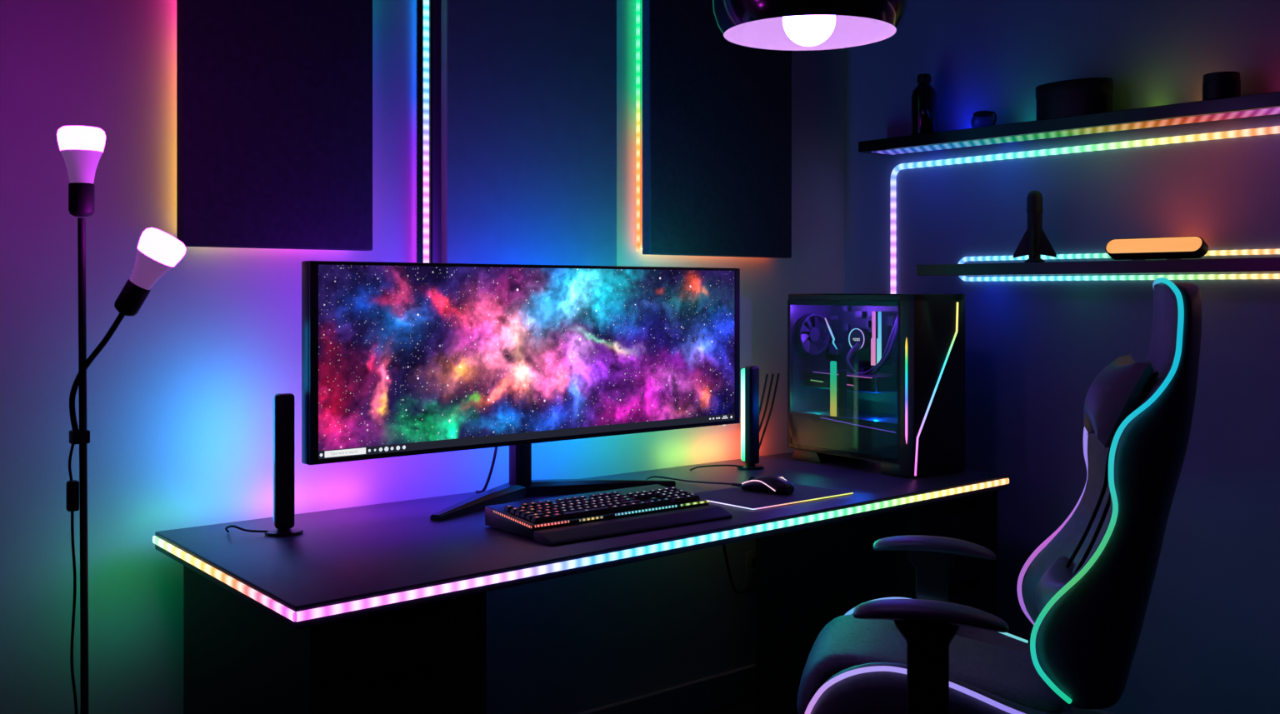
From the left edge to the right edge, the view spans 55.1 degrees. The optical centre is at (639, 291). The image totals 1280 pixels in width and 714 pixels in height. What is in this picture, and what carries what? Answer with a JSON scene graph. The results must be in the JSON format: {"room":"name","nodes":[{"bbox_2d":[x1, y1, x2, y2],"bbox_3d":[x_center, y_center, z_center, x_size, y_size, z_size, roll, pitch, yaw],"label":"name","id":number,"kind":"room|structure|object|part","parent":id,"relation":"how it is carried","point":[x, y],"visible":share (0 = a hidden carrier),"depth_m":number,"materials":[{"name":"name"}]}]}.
{"room":"gaming room","nodes":[
{"label":"gaming room","id":0,"kind":"room"},
{"bbox_2d":[0,0,844,713],"bbox_3d":[-1.104,-0.075,2.474,4.720,2.550,0.100,0,0,-40],"label":"wall","id":1,"kind":"structure","parent":0,"point":[180,397],"depth_m":2.56,"materials":[{"name":"paint"}]},
{"bbox_2d":[176,0,372,250],"bbox_3d":[-0.782,-0.571,2.635,0.426,0.958,0.070,0,0,-40],"label":"acoustic panel","id":2,"kind":"object","parent":1,"relation":"attached to","point":[274,97],"visible":0.98,"depth_m":2.59,"materials":[{"name":"fabric"}]},
{"bbox_2d":[415,0,432,263],"bbox_3d":[-0.513,-0.420,2.895,0.042,1.240,0.022,0,0,-40],"label":"light strip","id":3,"kind":"object","parent":1,"relation":"attached to","point":[423,7],"visible":0.6,"depth_m":2.89,"materials":[{"name":"multicoloured plastic"}]},
{"bbox_2d":[440,0,616,265],"bbox_3d":[-0.274,-0.475,3.081,0.520,1.150,0.050,0,0,-40],"label":"acoustic panel","id":4,"kind":"object","parent":1,"relation":"attached to","point":[528,87],"visible":0.77,"depth_m":3.05,"materials":[{"name":"fabric"}]},
{"bbox_2d":[576,663,755,713],"bbox_3d":[-1.111,1.151,2.393,4.606,0.098,0.014,0,0,-40],"label":"baseboard","id":5,"kind":"structure","parent":1,"relation":"attached to","point":[713,692],"depth_m":3.46,"materials":[{"name":"paint"}]},
{"bbox_2d":[636,0,791,258],"bbox_3d":[0.217,-0.575,3.484,0.558,0.950,0.070,0,0,-40],"label":"acoustic panel","id":6,"kind":"object","parent":1,"relation":"attached to","point":[717,112],"visible":1,"depth_m":3.41,"materials":[{"name":"fabric"}]},
{"bbox_2d":[745,550,755,590],"bbox_3d":[0.341,0.824,3.630,0.072,0.114,0.008,0,0,-40],"label":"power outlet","id":7,"kind":"object","parent":1,"relation":"attached to","point":[750,556],"visible":0.44,"depth_m":3.62,"materials":[{"name":"black plastic"}]},
{"bbox_2d":[751,557,755,582],"bbox_3d":[0.342,0.824,3.628,0.030,0.072,0.002,0,0,-40],"label":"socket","id":8,"kind":"object","parent":7,"relation":"attached to","point":[753,559],"depth_m":3.62,"materials":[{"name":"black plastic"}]},
{"bbox_2d":[703,697,755,713],"bbox_3d":[0.174,1.250,0.968,4.720,0.100,4.050,0,0,-40],"label":"floor","id":9,"kind":"structure","parent":0,"point":[748,707],"depth_m":3.52,"materials":[{"name":"black"}]},
{"bbox_2d":[56,125,186,713],"bbox_3d":[-0.906,0.466,2.001,0.266,1.468,0.260,0,0,-40],"label":"floor lamp","id":10,"kind":"object","parent":9,"relation":"on","point":[82,147],"visible":1,"depth_m":1.99,"materials":[{"name":"black plastic"}]},
{"bbox_2d":[65,480,79,511],"bbox_3d":[-0.924,0.333,1.998,0.018,0.050,0.016,0,0,-40],"label":"switch","id":11,"kind":"object","parent":10,"relation":"attached to","point":[72,486],"depth_m":1.99,"materials":[{"name":"plastic"}]},
{"bbox_2d":[68,182,94,217],"bbox_3d":[-0.910,-0.149,1.998,0.039,0.054,0.039,0,0,-40],"label":"socket","id":12,"kind":"object","parent":10,"relation":"attached to","point":[81,195],"depth_m":1.98,"materials":[{"name":"black plastic"}]},
{"bbox_3d":[-0.910,-0.202,1.998,0.064,0.052,0.064,0,0,-40],"label":"bulb","id":13,"kind":"part","parent":10,"relation":"part of","materials":[{"name":"plastic"}]},
{"bbox_3d":[-0.884,0.133,2.000,0.094,0.207,0.011,0,0,0],"label":"arm","id":14,"kind":"part","parent":10,"relation":"part of"},
{"bbox_2d":[114,279,150,316],"bbox_3d":[-0.828,0.010,2.000,0.056,0.061,0.039,0,0,0],"label":"socket","id":15,"kind":"object","parent":10,"relation":"attached to","point":[132,296],"depth_m":1.98,"materials":[{"name":"black plastic"}]},
{"bbox_3d":[-0.793,-0.038,1.999,0.066,0.070,0.064,0,0,-40],"label":"bulb","id":16,"kind":"part","parent":10,"relation":"part of","materials":[{"name":"white plastic"}]},
{"bbox_2d":[183,565,486,713],"bbox_3d":[-0.581,0.859,2.282,0.334,0.683,0.560,0,0,-40],"label":"drawer unit","id":17,"kind":"object","parent":9,"relation":"on","point":[239,658],"visible":0.7,"depth_m":2.11,"materials":[{"name":"black wood"}]},
{"bbox_3d":[-0.410,0.690,2.081,0.298,0.098,0.027,0,0,-40],"label":"drawer","id":18,"kind":"part","parent":17,"relation":"part of","materials":[{"name":"black wood"}]},
{"bbox_3d":[-0.410,0.588,2.081,0.298,0.098,0.027,0,0,-40],"label":"drawer","id":19,"kind":"part","parent":17,"relation":"part of","materials":[{"name":"black wood"}]},
{"bbox_3d":[-0.410,0.792,2.081,0.298,0.098,0.027,0,0,-40],"label":"drawer","id":20,"kind":"part","parent":17,"relation":"part of","materials":[{"name":"black"}]},
{"bbox_2d":[152,452,1009,629],"bbox_3d":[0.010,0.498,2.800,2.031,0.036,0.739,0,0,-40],"label":"desk","id":21,"kind":"object","parent":9,"relation":"on","point":[356,562],"visible":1,"depth_m":2.37,"materials":[{"name":"black laminate"}]},
{"bbox_2d":[225,393,303,537],"bbox_3d":[-0.743,0.341,2.423,0.149,0.278,0.074,0,0,-16],"label":"light bar","id":22,"kind":"object","parent":21,"relation":"on","point":[283,403],"visible":1,"depth_m":2.42,"materials":[{"name":"black plastic"}]},
{"bbox_2d":[273,399,274,521],"bbox_3d":[-0.713,0.335,2.445,0.037,0.252,0.016,0,0,-24],"label":"diffuser","id":23,"kind":"object","parent":22,"relation":"attached to","point":[273,399],"depth_m":2.44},
{"bbox_3d":[-0.704,0.335,2.427,0.038,0.266,0.026,0,0,-24],"label":"casing","id":24,"kind":"part","parent":22,"relation":"part of","materials":[{"name":"black plastic"}]},
{"bbox_2d":[301,260,739,520],"bbox_3d":[-0.251,0.210,2.867,1.193,0.540,0.246,0,0,-40],"label":"monitor","id":25,"kind":"object","parent":21,"relation":"on","point":[399,359],"visible":1,"depth_m":2.73,"materials":[{"name":"black plastic"}]},
{"bbox_3d":[-0.354,0.462,2.727,0.056,0.036,0.348,0,0,25],"label":"stand leg","id":26,"kind":"part","parent":25,"relation":"part of","materials":[{"name":"black plastic"}]},
{"bbox_3d":[-0.105,0.462,2.955,0.411,0.036,0.056,0,0,-24],"label":"stand leg","id":27,"kind":"part","parent":25,"relation":"part of","materials":[{"name":"black plastic"}]},
{"bbox_2d":[485,484,732,546],"bbox_3d":[-0.061,0.456,2.548,0.464,0.048,0.245,0,0,-39],"label":"keyboard","id":28,"kind":"object","parent":21,"relation":"on","point":[557,521],"visible":1,"depth_m":2.49,"materials":[{"name":"black plastic"}]},
{"bbox_2d":[493,510,531,528],"bbox_3d":[-0.252,0.449,2.417,0.001,0.016,0.139,0,0,-39],"label":"light","id":29,"kind":"object","parent":28,"relation":"on","point":[495,512],"depth_m":2.41,"materials":[{"name":"red plastic"}]},
{"bbox_2d":[535,520,569,527],"bbox_3d":[-0.171,0.453,2.389,0.081,0.004,0.002,0,0,-39],"label":"light","id":30,"kind":"object","parent":28,"relation":"on","point":[564,522],"depth_m":2.39,"materials":[{"name":"red plastic"}]},
{"bbox_2d":[579,515,603,521],"bbox_3d":[-0.097,0.454,2.449,0.060,0.004,0.002,0,0,-39],"label":"light","id":31,"kind":"object","parent":28,"relation":"on","point":[597,517],"depth_m":2.45,"materials":[{"name":"yellow plastic"}]},
{"bbox_2d":[615,505,677,515],"bbox_3d":[0.014,0.453,2.539,0.165,0.004,0.002,0,0,-39],"label":"light","id":32,"kind":"object","parent":28,"relation":"on","point":[675,506],"depth_m":2.54,"materials":[{"name":"plastic"}]},
{"bbox_2d":[680,500,709,506],"bbox_3d":[0.117,0.453,2.622,0.080,0.004,0.002,0,0,-39],"label":"light","id":33,"kind":"object","parent":28,"relation":"on","point":[703,502],"depth_m":2.62,"materials":[{"name":"yellow plastic"}]},
{"bbox_2d":[690,365,763,470],"bbox_3d":[0.241,0.341,3.297,0.210,0.278,0.074,0,0,-30],"label":"light bar","id":34,"kind":"object","parent":21,"relation":"on","point":[750,374],"visible":1,"depth_m":3.32,"materials":[{"name":"black plastic"}]},
{"bbox_2d":[740,368,744,460],"bbox_3d":[0.290,0.335,3.341,0.037,0.252,0.016,0,0,-42],"label":"diffuser","id":35,"kind":"object","parent":34,"relation":"attached to","point":[742,372],"depth_m":3.33,"materials":[{"name":"white plastic"}]},
{"bbox_3d":[0.304,0.335,3.326,0.038,0.266,0.026,0,0,-42],"label":"casing","id":36,"kind":"part","parent":34,"relation":"part of","materials":[{"name":"black plastic"}]},
{"bbox_2d":[722,545,755,594],"bbox_3d":[0.278,0.697,3.506,0.012,0.355,0.272,0,0,27],"label":"lead","id":37,"kind":"object","parent":21,"relation":"hanging from","point":[752,582],"visible":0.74,"depth_m":3.46,"materials":[{"name":"rubber"}]},
{"bbox_2d":[759,374,768,414],"bbox_3d":[0.334,0.358,3.539,0.092,0.238,0.008,0,0,-34],"label":"lead","id":38,"kind":"object","parent":21,"relation":"on","point":[767,375],"visible":0.36,"depth_m":3.55,"materials":[{"name":"rubber"}]},
{"bbox_2d":[759,373,774,432],"bbox_3d":[0.352,0.358,3.554,0.092,0.238,0.008,0,0,-34],"label":"lead","id":39,"kind":"object","parent":21,"relation":"on","point":[772,375],"visible":0.6,"depth_m":3.56,"materials":[{"name":"plastic"}]},
{"bbox_2d":[759,373,779,449],"bbox_3d":[0.370,0.358,3.570,0.092,0.238,0.008,0,0,-34],"label":"lead","id":40,"kind":"object","parent":21,"relation":"on","point":[778,374],"visible":0.82,"depth_m":3.58,"materials":[{"name":"plastic"}]},
{"bbox_2d":[693,483,853,510],"bbox_3d":[0.299,0.478,2.883,0.337,0.004,0.240,0,0,-40],"label":"mat","id":41,"kind":"object","parent":21,"relation":"on","point":[737,497],"visible":0.76,"depth_m":2.85,"materials":[{"name":"fabric"}]},
{"bbox_2d":[645,475,794,494],"bbox_3d":[0.191,0.456,2.982,0.399,0.042,0.080,0,0,33],"label":"mouse","id":42,"kind":"object","parent":41,"relation":"on","point":[775,484],"visible":0.96,"depth_m":2.88,"materials":[{"name":"black plastic"}]},
{"bbox_2d":[787,293,964,478],"bbox_3d":[0.643,0.243,3.389,0.202,0.474,0.483,0,0,-35],"label":"computer tower","id":43,"kind":"object","parent":21,"relation":"on","point":[876,377],"visible":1,"depth_m":3.33,"materials":[{"name":"black plastic"}]},
{"bbox_3d":[0.505,0.232,3.583,0.192,0.412,0.006,0,0,-35],"label":"panel","id":44,"kind":"part","parent":43,"relation":"part of","materials":[{"name":"glass"}]},
{"bbox_2d":[825,317,837,349],"bbox_3d":[0.541,0.119,3.470,0.005,0.089,0.050,0,0,-35],"label":"light","id":45,"kind":"object","parent":43,"relation":"attached to","point":[828,327],"depth_m":3.47,"materials":[{"name":"plastic"}]},
{"bbox_2d":[812,371,872,378],"bbox_3d":[0.562,0.232,3.413,0.003,0.006,0.230,0,0,-35],"label":"light","id":46,"kind":"object","parent":43,"relation":"on","point":[812,372],"depth_m":3.39,"materials":[{"name":"purple plastic"}]},
{"bbox_3d":[0.630,0.444,3.412,0.198,0.012,0.430,0,0,-35],"label":"floor panel","id":47,"kind":"part","parent":43,"relation":"part of","materials":[{"name":"black metal"}]},
{"bbox_2d":[820,417,895,433],"bbox_3d":[0.587,0.360,3.314,0.003,0.018,0.280,0,0,-35],"label":"light","id":48,"kind":"object","parent":43,"relation":"on","point":[821,417],"depth_m":3.31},
{"bbox_3d":[0.708,0.232,3.467,0.006,0.412,0.430,0,0,-35],"label":"panel","id":49,"kind":"part","parent":43,"relation":"part of","materials":[{"name":"clear glass"}]},
{"bbox_2d":[870,311,875,365],"bbox_3d":[0.649,0.130,3.410,0.011,0.150,0.007,0,0,-35],"label":"light","id":50,"kind":"object","parent":43,"relation":"on","point":[872,340],"depth_m":3.41,"materials":[{"name":"pink plastic"}]},
{"bbox_3d":[0.644,0.016,3.392,0.198,0.020,0.480,0,0,-35],"label":"panel","id":51,"kind":"part","parent":43,"relation":"part of","materials":[{"name":"black plastic"}]},
{"bbox_2d":[876,311,881,364],"bbox_3d":[0.662,0.130,3.392,0.011,0.150,0.007,0,0,-35],"label":"light","id":52,"kind":"object","parent":43,"relation":"on","point":[878,313],"depth_m":3.39,"materials":[{"name":"blue plastic"}]},
{"bbox_2d":[905,338,907,443],"bbox_3d":[0.687,0.256,3.159,0.007,0.275,0.006,0,0,-35],"label":"light","id":53,"kind":"object","parent":43,"relation":"attached to","point":[906,339],"depth_m":3.16,"materials":[{"name":"plastic"}]},
{"bbox_3d":[0.768,0.240,3.216,0.198,0.468,0.050,0,0,-35],"label":"panel","id":54,"kind":"part","parent":43,"relation":"part of","materials":[{"name":"black plastic"}]},
{"bbox_2d":[914,302,958,475],"bbox_3d":[0.771,0.250,3.188,0.168,0.444,0.005,0,0,-35],"label":"light","id":55,"kind":"object","parent":43,"relation":"on","point":[936,324],"depth_m":3.19,"materials":[{"name":"multicoloured plastic"}]},
{"bbox_2d":[796,277,1201,713],"bbox_3d":[0.633,0.587,2.300,0.774,1.226,0.646,0,0,14],"label":"gaming chair","id":56,"kind":"object","parent":9,"relation":"on","point":[1086,594],"visible":1,"depth_m":2.10,"materials":[{"name":"black leather"}]},
{"bbox_3d":[0.480,0.700,2.051,0.108,0.311,0.043,0,0,14],"label":"armrest post","id":57,"kind":"part","parent":56,"relation":"part of","materials":[{"name":"black plastic"}]},
{"bbox_2d":[796,615,1063,713],"bbox_3d":[0.551,0.723,2.322,0.489,0.145,0.316,0,0,14],"label":"seat cushion","id":58,"kind":"object","parent":56,"relation":"on","point":[846,642],"depth_m":2.25,"materials":[{"name":"leather"}]},
{"bbox_3d":[0.617,0.700,2.595,0.108,0.311,0.043,0,0,14],"label":"armrest post","id":59,"kind":"part","parent":56,"relation":"part of","materials":[{"name":"black plastic"}]},
{"bbox_3d":[0.485,0.540,2.050,0.254,0.042,0.088,0,0,14],"label":"armrest","id":60,"kind":"part","parent":56,"relation":"part of","materials":[{"name":"black plastic"}]},
{"bbox_3d":[0.622,0.540,2.593,0.254,0.042,0.088,0,0,14],"label":"armrest","id":61,"kind":"part","parent":56,"relation":"part of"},
{"bbox_3d":[0.570,0.733,2.317,0.469,0.184,0.488,0,0,14],"label":"seat","id":62,"kind":"part","parent":56,"relation":"part of","materials":[{"name":"black leather"}]},
{"bbox_2d":[1035,555,1073,614],"bbox_3d":[0.785,0.572,2.263,0.104,0.132,0.270,0,0,14],"label":"lumbar cushion","id":63,"kind":"object","parent":56,"relation":"on","point":[1056,572],"depth_m":2.28,"materials":[{"name":"black leather"}]},
{"bbox_3d":[0.861,0.356,2.244,0.309,0.747,0.404,0,0,14],"label":"backrest","id":64,"kind":"part","parent":56,"relation":"part of","materials":[{"name":"black leather"}]},
{"bbox_2d":[1083,351,1153,450],"bbox_3d":[0.872,0.197,2.241,0.108,0.165,0.256,0,0,14],"label":"pillow","id":65,"kind":"object","parent":56,"relation":"on","point":[1124,384],"depth_m":2.15,"materials":[{"name":"black leather"}]},
{"bbox_2d":[844,0,1279,713],"bbox_3d":[1.967,-0.075,2.426,0.100,2.550,3.950,0,0,-40],"label":"wall","id":66,"kind":"structure","parent":0,"point":[1209,640],"depth_m":3.22,"materials":[{"name":"paint"}]},
{"bbox_2d":[858,91,1279,154],"bbox_3d":[1.219,-0.433,3.120,0.142,0.034,1.578,0,0,-40],"label":"shelf","id":67,"kind":"object","parent":66,"relation":"attached to","point":[1262,104],"visible":1,"depth_m":3.13,"materials":[{"name":"black wood"}]},
{"bbox_2d":[911,73,936,134],"bbox_3d":[0.826,-0.541,3.565,0.073,0.181,0.073,0,0,-40],"label":"bottle","id":68,"kind":"object","parent":67,"relation":"on","point":[924,96],"visible":0.87,"depth_m":3.54,"materials":[{"name":"black plastic"}]},
{"bbox_2d":[973,110,996,124],"bbox_3d":[0.956,-0.476,3.413,0.069,0.052,0.069,0,0,5],"label":"glass jar","id":69,"kind":"object","parent":67,"relation":"on","point":[979,113],"visible":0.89,"depth_m":3.39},
{"bbox_3d":[0.956,-0.496,3.413,0.055,0.012,0.055,0,0,-40],"label":"lid","id":70,"kind":"part","parent":69,"relation":"part of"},
{"bbox_3d":[0.978,-0.480,3.387,0.006,0.038,0.018,0,0,-40],"label":"handle","id":71,"kind":"part","parent":69,"relation":"part of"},
{"bbox_2d":[1035,77,1113,119],"bbox_3d":[1.134,-0.497,3.206,0.124,0.094,0.210,0,0,-40],"label":"storage box","id":72,"kind":"object","parent":67,"relation":"on","point":[1071,97],"visible":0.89,"depth_m":3.14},
{"bbox_3d":[1.134,-0.530,3.206,0.124,0.028,0.210,0,0,-40],"label":"lid","id":73,"kind":"part","parent":72,"relation":"part of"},
{"bbox_2d":[1202,71,1240,100],"bbox_3d":[1.381,-0.484,2.912,0.083,0.067,0.083,0,0,-40],"label":"jar","id":74,"kind":"object","parent":67,"relation":"on","point":[1217,85],"visible":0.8,"depth_m":2.88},
{"bbox_3d":[1.381,-0.509,2.912,0.081,0.017,0.081,0,0,-40],"label":"lid","id":75,"kind":"part","parent":74,"relation":"part of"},
{"bbox_2d":[890,125,1279,294],"bbox_3d":[1.272,0.030,3.158,0.010,0.840,1.558,0,0,-40],"label":"light strip","id":76,"kind":"object","parent":66,"relation":"attached to","point":[1270,130],"visible":0.8,"depth_m":3.33,"materials":[{"name":"multicoloured plastic"}]},
{"bbox_2d":[1071,705,1114,713],"bbox_3d":[1.924,1.151,2.389,0.014,0.098,3.950,0,0,-40],"label":"baseboard","id":77,"kind":"structure","parent":66,"relation":"attached to","point":[1075,711],"depth_m":3.25,"materials":[{"name":"paint"}]},
{"bbox_2d":[916,257,1279,275],"bbox_3d":[1.288,-0.061,3.039,0.142,0.032,1.365,0,0,-40],"label":"shelf","id":78,"kind":"object","parent":66,"relation":"attached to","point":[1257,264],"visible":1,"depth_m":3.06,"materials":[{"name":"black wood"}]},
{"bbox_2d":[1013,190,1056,262],"bbox_3d":[1.058,-0.175,3.287,0.084,0.195,0.084,0,0,-15],"label":"ornament","id":79,"kind":"object","parent":78,"relation":"on","point":[1034,243],"visible":0.95,"depth_m":3.27,"materials":[{"name":"black plastic"}]},
{"bbox_2d":[1105,235,1208,259],"bbox_3d":[1.277,-0.106,3.036,0.049,0.057,0.250,0,0,-40],"label":"lamp","id":80,"kind":"object","parent":78,"relation":"on","point":[1192,247],"visible":0.96,"depth_m":3.02,"materials":[{"name":"orange plastic"}]},
{"bbox_2d":[1106,236,1201,253],"bbox_3d":[1.266,-0.114,3.027,0.021,0.036,0.243,0,0,-40],"label":"diffuser","id":81,"kind":"object","parent":80,"relation":"attached to","point":[1167,244],"depth_m":3.02,"materials":[{"name":"orange plastic"}]},
{"bbox_2d":[958,249,1279,281],"bbox_3d":[1.345,-0.065,3.072,0.009,0.071,1.304,0,0,-40],"label":"light strip","id":82,"kind":"object","parent":66,"relation":"attached to","point":[1252,252],"visible":0.71,"depth_m":3.21,"materials":[{"name":"multicoloured plastic"}]},
{"bbox_3d":[0.175,-1.400,0.968,4.720,0.100,4.050,0,0,-40],"label":"ceiling","id":83,"kind":"structure","parent":0,"visible":0},
{"bbox_2d":[711,0,907,50],"bbox_3d":[0.345,-0.925,2.500,0.396,0.849,0.396,0,0,-40],"label":"pendant lamp","id":84,"kind":"object","parent":83,"relation":"hanging from","point":[777,25],"visible":1,"depth_m":2.46,"materials":[{"name":"glossy black metal"},{"name":"lilac enamel"},{"name":"glowing bulb glass"}]},
{"bbox_3d":[0.345,-0.555,2.500,0.108,0.108,0.108,0,0,-40],"label":"bulb","id":85,"kind":"part","parent":84,"relation":"part of","materials":[{"name":"white glass"}]}
]}

